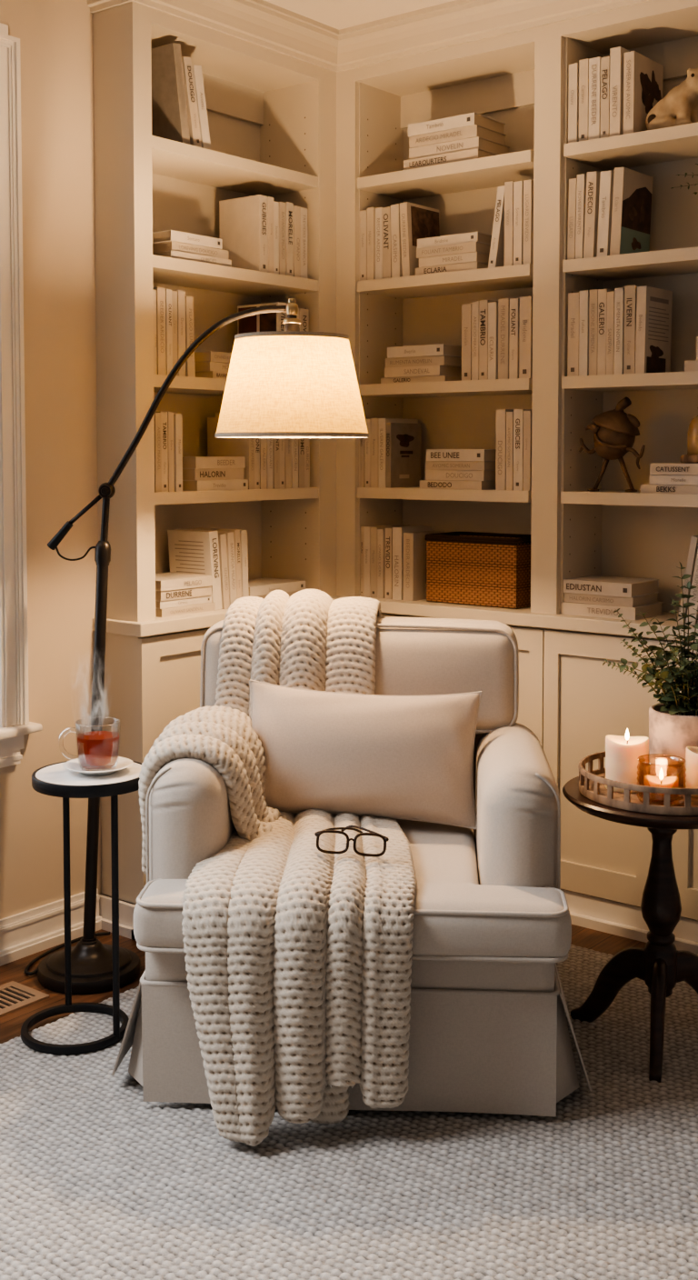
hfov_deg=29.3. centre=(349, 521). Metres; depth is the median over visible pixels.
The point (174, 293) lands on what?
book
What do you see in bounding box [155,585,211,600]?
book
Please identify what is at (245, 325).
picture
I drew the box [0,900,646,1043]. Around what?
floor
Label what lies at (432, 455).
book
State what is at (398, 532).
book
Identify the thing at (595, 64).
book
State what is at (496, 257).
book
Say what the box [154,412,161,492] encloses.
book
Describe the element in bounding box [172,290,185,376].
book
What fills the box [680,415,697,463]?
cloche
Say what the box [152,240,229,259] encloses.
book
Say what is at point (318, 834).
eyeglasses
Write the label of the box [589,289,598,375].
book
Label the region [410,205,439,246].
picture
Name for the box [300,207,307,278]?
book
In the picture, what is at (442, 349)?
book
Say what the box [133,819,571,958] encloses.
seat cushion
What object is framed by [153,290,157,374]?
book
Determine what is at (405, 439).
picture
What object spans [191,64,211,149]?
book
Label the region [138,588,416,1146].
knitted throw
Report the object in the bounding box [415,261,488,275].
book
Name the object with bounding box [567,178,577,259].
book
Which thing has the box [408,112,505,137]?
book
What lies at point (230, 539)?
book
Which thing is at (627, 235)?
picture
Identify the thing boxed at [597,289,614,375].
book
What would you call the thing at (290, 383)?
floor lamp
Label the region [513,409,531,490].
book
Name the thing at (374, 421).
book
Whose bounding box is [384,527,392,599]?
book
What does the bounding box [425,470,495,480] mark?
book
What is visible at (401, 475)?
picture
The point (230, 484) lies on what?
book
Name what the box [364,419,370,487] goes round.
book
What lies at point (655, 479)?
book
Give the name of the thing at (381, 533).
book
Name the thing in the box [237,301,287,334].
book
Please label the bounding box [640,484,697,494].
book
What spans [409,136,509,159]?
book
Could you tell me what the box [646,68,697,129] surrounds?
animal figurine
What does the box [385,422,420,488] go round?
book
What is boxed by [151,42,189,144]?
book
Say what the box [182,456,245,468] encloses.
book
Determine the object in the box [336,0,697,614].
bookcase
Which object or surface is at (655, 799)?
votive holder
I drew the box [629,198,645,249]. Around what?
picture
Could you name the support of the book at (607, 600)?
on the book at (654, 609)
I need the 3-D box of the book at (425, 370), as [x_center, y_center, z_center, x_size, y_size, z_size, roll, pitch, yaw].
[0.249,-0.469,4.198,0.211,0.030,0.181,2,4,39]
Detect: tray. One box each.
[578,750,697,815]
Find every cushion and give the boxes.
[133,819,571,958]
[202,618,519,734]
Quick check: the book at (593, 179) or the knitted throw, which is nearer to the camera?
the knitted throw
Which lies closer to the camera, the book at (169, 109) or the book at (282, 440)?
the book at (169, 109)
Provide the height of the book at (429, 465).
0.026 m
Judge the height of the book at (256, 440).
0.235 m
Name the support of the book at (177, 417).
on the bookcase at (272, 115)
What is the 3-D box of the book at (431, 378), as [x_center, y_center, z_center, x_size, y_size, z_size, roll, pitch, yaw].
[0.248,-0.443,4.199,0.244,0.019,0.171,2,4,39]
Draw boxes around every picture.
[238,306,256,333]
[260,304,276,331]
[396,433,414,457]
[400,474,409,478]
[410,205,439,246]
[418,220,436,238]
[620,226,649,254]
[621,187,652,234]
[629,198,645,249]
[640,70,661,113]
[646,345,665,372]
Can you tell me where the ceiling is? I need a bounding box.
[263,0,454,29]
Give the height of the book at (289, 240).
0.228 m
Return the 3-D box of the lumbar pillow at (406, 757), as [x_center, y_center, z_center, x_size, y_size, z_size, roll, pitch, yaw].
[0.029,0.544,3.139,0.567,0.329,0.190,0,3,5]
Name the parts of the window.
casing, sill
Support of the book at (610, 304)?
on the bookcase at (519, 80)
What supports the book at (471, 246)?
on the book at (475, 256)
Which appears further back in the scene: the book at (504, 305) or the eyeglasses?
the book at (504, 305)
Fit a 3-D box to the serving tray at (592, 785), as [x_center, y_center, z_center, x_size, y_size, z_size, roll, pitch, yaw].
[0.708,0.576,2.979,0.388,0.058,0.388,2,4,39]
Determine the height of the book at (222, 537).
0.223 m
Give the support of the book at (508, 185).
on the bookcase at (519, 80)
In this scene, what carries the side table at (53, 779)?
on the area rug
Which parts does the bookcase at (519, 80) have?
panel, shelf, shelf, shelf, shelf, panel, panel, shelf, shelf, shelf, shelf, panel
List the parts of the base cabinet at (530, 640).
cabinet door, cabinet door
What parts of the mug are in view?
handle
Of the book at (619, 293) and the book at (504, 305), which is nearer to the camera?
the book at (619, 293)
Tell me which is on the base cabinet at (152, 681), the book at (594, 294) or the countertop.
the countertop
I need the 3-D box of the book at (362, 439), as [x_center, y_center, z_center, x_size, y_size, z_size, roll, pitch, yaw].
[0.094,-0.222,4.330,0.014,0.216,0.174,2,4,39]
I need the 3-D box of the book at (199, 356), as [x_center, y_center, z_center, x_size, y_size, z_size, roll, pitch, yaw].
[-0.422,-0.486,3.980,0.166,0.029,0.135,2,4,39]
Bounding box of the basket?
[424,531,530,609]
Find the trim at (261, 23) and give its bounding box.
[86,0,653,72]
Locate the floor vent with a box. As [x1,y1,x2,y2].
[0,980,49,1017]
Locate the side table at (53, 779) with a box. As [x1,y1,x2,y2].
[20,760,142,1054]
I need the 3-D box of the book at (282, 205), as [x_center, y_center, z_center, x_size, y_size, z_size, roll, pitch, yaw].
[-0.270,-0.871,4.155,0.174,0.224,0.027,2,4,39]
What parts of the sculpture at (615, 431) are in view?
arm, leg, leg, arm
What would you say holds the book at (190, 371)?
on the bookcase at (272, 115)
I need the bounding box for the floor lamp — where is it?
[24,298,369,994]
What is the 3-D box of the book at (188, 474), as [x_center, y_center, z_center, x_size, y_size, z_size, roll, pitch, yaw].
[-0.444,-0.143,3.980,0.171,0.033,0.206,2,4,39]
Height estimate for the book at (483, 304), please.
0.236 m
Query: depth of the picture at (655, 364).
3.70 m
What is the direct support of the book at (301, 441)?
on the bookcase at (272, 115)
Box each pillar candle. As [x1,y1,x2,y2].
[605,729,649,793]
[685,746,697,798]
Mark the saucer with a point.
(123, 763)
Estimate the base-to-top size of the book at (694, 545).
0.240 m
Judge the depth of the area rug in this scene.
2.44 m
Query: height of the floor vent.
0.006 m
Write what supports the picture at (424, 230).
attached to the book at (417, 221)
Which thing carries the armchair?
on the area rug
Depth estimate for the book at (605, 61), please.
3.68 m
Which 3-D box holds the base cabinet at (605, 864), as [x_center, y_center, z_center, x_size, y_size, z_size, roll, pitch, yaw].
[0.950,0.728,3.701,0.797,0.838,0.284,2,4,39]
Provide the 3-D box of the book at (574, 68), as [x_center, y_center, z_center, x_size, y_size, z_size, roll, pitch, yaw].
[0.683,-1.175,3.815,0.027,0.222,0.182,2,4,39]
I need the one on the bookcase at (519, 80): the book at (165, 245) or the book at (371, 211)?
the book at (371, 211)
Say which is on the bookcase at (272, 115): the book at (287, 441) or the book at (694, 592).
the book at (287, 441)
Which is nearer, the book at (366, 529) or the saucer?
the saucer
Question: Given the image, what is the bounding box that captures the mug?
[58,717,120,770]
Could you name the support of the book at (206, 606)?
on the countertop
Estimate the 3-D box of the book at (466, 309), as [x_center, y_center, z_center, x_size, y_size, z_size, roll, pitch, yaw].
[0.406,-0.541,4.072,0.034,0.228,0.178,2,4,39]
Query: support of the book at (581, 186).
on the bookcase at (519, 80)
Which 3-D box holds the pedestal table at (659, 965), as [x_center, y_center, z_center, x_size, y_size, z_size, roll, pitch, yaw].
[0.703,0.892,3.009,0.444,0.577,0.444,2,4,39]
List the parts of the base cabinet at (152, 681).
cabinet door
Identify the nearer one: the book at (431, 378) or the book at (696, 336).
the book at (696, 336)
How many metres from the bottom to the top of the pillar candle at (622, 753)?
0.136 m
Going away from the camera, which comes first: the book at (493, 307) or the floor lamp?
the floor lamp
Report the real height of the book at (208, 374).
0.021 m
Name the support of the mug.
on the saucer
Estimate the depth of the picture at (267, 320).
4.12 m
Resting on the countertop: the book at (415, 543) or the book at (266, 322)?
the book at (415, 543)
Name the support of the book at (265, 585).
on the book at (290, 594)
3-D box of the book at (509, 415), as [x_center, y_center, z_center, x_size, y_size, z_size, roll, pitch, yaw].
[0.526,-0.211,3.994,0.022,0.230,0.182,2,4,39]
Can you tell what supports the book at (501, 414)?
on the bookcase at (519, 80)
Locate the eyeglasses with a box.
[314,825,389,857]
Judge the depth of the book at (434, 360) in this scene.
4.12 m
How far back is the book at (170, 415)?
3.76 m
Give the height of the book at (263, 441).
0.228 m
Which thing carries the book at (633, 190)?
on the bookcase at (519, 80)
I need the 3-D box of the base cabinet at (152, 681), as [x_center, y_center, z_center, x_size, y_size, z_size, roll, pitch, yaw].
[-0.418,0.710,4.057,0.280,0.838,0.854,2,4,39]
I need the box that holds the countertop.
[92,595,697,642]
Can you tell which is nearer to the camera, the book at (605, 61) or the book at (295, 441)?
the book at (605, 61)
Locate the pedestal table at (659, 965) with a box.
[562,776,697,1082]
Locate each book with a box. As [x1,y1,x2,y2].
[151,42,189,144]
[152,230,222,249]
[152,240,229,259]
[152,250,231,266]
[153,287,166,375]
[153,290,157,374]
[154,410,168,491]
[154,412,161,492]
[155,571,212,590]
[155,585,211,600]
[155,595,211,609]
[155,602,215,617]
[165,288,172,375]
[167,411,174,491]
[167,528,222,609]
[171,290,177,375]
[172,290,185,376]
[173,413,182,491]
[181,56,201,147]
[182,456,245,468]
[182,468,244,479]
[182,479,248,490]
[185,296,195,377]
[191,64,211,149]
[191,527,241,598]
[194,350,231,363]
[194,361,229,371]
[195,370,228,379]
[207,416,254,489]
[215,411,259,489]
[218,530,237,605]
[218,533,229,609]
[219,194,268,272]
[220,528,249,597]
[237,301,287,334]
[248,577,305,596]
[257,588,306,599]
[260,438,266,489]
[266,438,273,489]
[267,196,273,273]
[272,438,279,489]
[273,200,279,274]
[278,201,285,275]
[280,438,284,488]
[284,201,293,276]
[284,438,291,488]
[291,438,298,488]
[292,205,300,277]
[298,438,304,488]
[299,308,309,331]
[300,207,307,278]
[304,438,309,487]
[360,210,367,280]
[360,437,365,487]
[360,524,386,596]
[363,524,397,597]
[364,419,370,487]
[367,207,377,279]
[370,418,378,487]
[370,524,409,598]
[375,207,383,279]
[377,528,385,599]
[378,418,418,487]
[380,375,461,383]
[381,206,391,278]
[384,365,461,378]
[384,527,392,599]
[385,355,461,368]
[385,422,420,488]
[387,343,461,358]
[390,203,402,277]
[392,525,431,599]
[400,201,439,276]
[403,148,497,169]
[403,530,444,600]
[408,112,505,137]
[409,124,506,148]
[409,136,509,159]
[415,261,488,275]
[416,241,490,258]
[417,231,491,248]
[419,251,489,267]
[420,480,495,489]
[425,460,495,469]
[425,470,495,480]
[426,449,495,460]
[461,303,471,380]
[471,300,479,379]
[479,300,498,379]
[488,186,504,267]
[488,301,498,379]
[495,409,513,489]
[498,298,509,379]
[504,180,514,266]
[506,411,513,489]
[509,298,519,379]
[513,180,523,265]
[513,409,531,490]
[519,296,532,378]
[522,179,533,264]
[523,410,531,490]
[560,601,663,619]
[563,575,659,597]
[563,592,659,607]
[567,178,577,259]
[567,292,579,376]
[568,62,579,143]
[575,173,587,259]
[579,58,589,141]
[579,290,589,375]
[583,170,600,258]
[588,56,600,139]
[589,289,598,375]
[596,170,614,256]
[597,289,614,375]
[600,55,609,138]
[606,290,614,374]
[610,46,630,136]
[610,167,653,255]
[613,287,624,374]
[623,50,663,134]
[623,284,639,374]
[634,285,672,373]
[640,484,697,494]
[650,462,697,475]
[650,474,697,485]
[678,535,697,624]
[684,360,697,371]
[685,549,697,625]
[696,336,697,359]
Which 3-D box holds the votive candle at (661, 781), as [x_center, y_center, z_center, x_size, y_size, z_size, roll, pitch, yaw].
[0.670,0.558,2.865,0.073,0.064,0.073,2,4,39]
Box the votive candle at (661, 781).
[647,768,676,794]
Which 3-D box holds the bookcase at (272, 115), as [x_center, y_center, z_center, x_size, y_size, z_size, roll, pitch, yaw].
[-0.411,-0.634,4.027,0.260,1.775,0.862,2,4,39]
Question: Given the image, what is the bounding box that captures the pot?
[649,703,697,776]
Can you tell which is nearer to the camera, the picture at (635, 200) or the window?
the window
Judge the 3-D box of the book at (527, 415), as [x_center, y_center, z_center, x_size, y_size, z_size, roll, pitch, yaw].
[0.571,-0.210,3.952,0.024,0.232,0.178,2,4,39]
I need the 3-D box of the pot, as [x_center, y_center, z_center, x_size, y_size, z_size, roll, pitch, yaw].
[0.780,0.510,3.074,0.176,0.160,0.176,2,4,39]
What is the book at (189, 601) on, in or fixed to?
on the book at (206, 606)
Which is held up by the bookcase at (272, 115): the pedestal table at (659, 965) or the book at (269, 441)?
the book at (269, 441)
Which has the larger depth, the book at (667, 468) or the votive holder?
the book at (667, 468)
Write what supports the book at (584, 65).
on the bookcase at (519, 80)
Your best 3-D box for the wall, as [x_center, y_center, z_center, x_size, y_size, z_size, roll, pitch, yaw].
[-1.688,-0.124,2.660,0.200,2.650,5.370,2,4,39]
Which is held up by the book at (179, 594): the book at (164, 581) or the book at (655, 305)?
the book at (164, 581)
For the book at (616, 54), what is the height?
0.243 m
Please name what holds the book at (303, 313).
on the bookcase at (272, 115)
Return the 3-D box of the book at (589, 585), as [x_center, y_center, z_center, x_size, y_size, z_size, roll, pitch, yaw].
[0.749,0.184,3.835,0.224,0.037,0.176,2,4,39]
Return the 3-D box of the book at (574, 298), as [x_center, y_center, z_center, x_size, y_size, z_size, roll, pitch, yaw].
[0.686,-0.532,3.840,0.036,0.235,0.170,2,4,39]
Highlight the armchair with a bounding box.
[111,616,592,1116]
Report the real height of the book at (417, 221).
0.229 m
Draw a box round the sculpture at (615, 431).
[579,397,645,491]
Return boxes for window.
[0,22,42,768]
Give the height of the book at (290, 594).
0.026 m
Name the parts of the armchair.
skirt panel, arm, skirt panel, rail, frame, arm, skirt panel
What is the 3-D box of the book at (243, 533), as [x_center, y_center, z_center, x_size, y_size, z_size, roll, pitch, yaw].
[-0.377,0.137,4.071,0.170,0.231,0.032,2,4,39]
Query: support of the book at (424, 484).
on the bookcase at (519, 80)
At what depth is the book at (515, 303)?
3.90 m
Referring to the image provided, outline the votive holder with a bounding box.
[636,753,686,806]
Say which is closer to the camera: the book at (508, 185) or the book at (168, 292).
the book at (168, 292)
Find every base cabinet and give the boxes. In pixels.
[99,627,209,939]
[380,612,547,749]
[543,628,697,954]
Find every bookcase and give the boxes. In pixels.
[92,1,336,621]
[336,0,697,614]
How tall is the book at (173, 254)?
0.023 m
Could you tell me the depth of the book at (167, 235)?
3.79 m
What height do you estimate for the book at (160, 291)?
0.243 m
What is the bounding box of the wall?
[0,0,122,919]
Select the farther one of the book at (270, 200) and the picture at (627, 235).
the book at (270, 200)
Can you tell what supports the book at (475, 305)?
on the bookcase at (519, 80)
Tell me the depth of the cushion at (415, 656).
3.25 m
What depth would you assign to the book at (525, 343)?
3.87 m
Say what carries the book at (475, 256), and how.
on the book at (472, 265)
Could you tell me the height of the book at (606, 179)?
0.236 m
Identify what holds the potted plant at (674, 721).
on the serving tray at (592, 785)
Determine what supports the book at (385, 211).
on the bookcase at (519, 80)
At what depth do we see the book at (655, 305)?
3.68 m
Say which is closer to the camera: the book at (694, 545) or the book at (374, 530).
the book at (694, 545)
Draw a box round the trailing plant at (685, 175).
[671,163,697,194]
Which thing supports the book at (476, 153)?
on the bookcase at (519, 80)
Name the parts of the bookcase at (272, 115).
panel, shelf, panel, panel, shelf, shelf, shelf, panel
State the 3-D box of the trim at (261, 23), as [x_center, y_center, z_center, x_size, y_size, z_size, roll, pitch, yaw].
[0.219,-1.438,3.443,1.720,0.108,0.922,2,4,39]
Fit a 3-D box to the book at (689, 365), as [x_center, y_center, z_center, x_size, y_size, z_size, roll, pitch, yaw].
[1.036,-0.416,3.575,0.220,0.030,0.171,2,4,39]
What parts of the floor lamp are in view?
power cord, handle rod, pivot knob, arm, shade trim, lamp shade, shade trim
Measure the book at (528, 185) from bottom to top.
0.242 m
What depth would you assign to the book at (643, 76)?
3.66 m
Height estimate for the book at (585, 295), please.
0.239 m
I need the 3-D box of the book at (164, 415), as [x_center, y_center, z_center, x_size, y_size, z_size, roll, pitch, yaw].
[-0.584,-0.199,3.798,0.174,0.226,0.026,2,4,39]
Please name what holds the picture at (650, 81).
attached to the book at (643, 76)
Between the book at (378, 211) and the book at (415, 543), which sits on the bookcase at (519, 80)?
the book at (378, 211)
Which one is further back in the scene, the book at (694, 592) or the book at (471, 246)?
the book at (471, 246)
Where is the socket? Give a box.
[282,314,300,330]
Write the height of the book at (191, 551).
0.234 m
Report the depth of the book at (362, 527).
4.29 m
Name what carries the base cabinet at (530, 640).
on the floor
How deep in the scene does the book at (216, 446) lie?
4.05 m
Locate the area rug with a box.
[0,944,697,1279]
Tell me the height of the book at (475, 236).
0.029 m
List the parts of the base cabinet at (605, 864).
cabinet door, cabinet door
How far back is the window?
3.48 m
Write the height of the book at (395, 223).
0.226 m
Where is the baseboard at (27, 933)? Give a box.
[0,888,101,966]
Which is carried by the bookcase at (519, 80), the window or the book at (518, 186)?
the book at (518, 186)
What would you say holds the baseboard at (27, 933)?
attached to the wall
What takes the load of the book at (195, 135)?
on the bookcase at (272, 115)
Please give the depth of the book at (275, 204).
4.08 m
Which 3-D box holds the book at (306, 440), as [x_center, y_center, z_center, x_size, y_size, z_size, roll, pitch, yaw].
[-0.198,-0.227,4.279,0.170,0.232,0.028,2,4,39]
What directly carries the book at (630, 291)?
on the bookcase at (519, 80)
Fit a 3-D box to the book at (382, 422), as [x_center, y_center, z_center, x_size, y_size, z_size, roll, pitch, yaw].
[0.158,-0.221,4.284,0.028,0.219,0.178,2,4,39]
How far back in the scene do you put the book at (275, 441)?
4.11 m
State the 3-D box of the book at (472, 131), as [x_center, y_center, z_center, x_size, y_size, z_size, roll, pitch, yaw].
[0.332,-1.165,4.090,0.246,0.033,0.166,2,4,39]
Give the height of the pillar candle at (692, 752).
0.102 m
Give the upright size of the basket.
0.208 m
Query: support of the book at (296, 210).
on the bookcase at (272, 115)
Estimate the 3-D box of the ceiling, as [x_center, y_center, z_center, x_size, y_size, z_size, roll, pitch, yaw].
[0.015,-1.426,1.230,4.560,0.100,5.370,2,4,39]
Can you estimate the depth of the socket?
3.28 m
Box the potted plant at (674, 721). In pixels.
[601,562,697,776]
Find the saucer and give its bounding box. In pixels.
[62,756,133,775]
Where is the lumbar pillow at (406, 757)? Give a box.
[249,679,482,829]
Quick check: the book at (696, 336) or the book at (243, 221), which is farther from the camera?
the book at (243, 221)
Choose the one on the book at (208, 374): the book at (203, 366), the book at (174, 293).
the book at (203, 366)
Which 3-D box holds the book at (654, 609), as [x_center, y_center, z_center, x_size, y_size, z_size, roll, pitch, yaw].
[0.749,0.247,3.835,0.247,0.034,0.181,2,4,39]
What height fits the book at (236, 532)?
0.233 m
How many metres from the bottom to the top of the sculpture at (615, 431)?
0.267 m
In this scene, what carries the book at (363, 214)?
on the bookcase at (519, 80)
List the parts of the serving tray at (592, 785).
rail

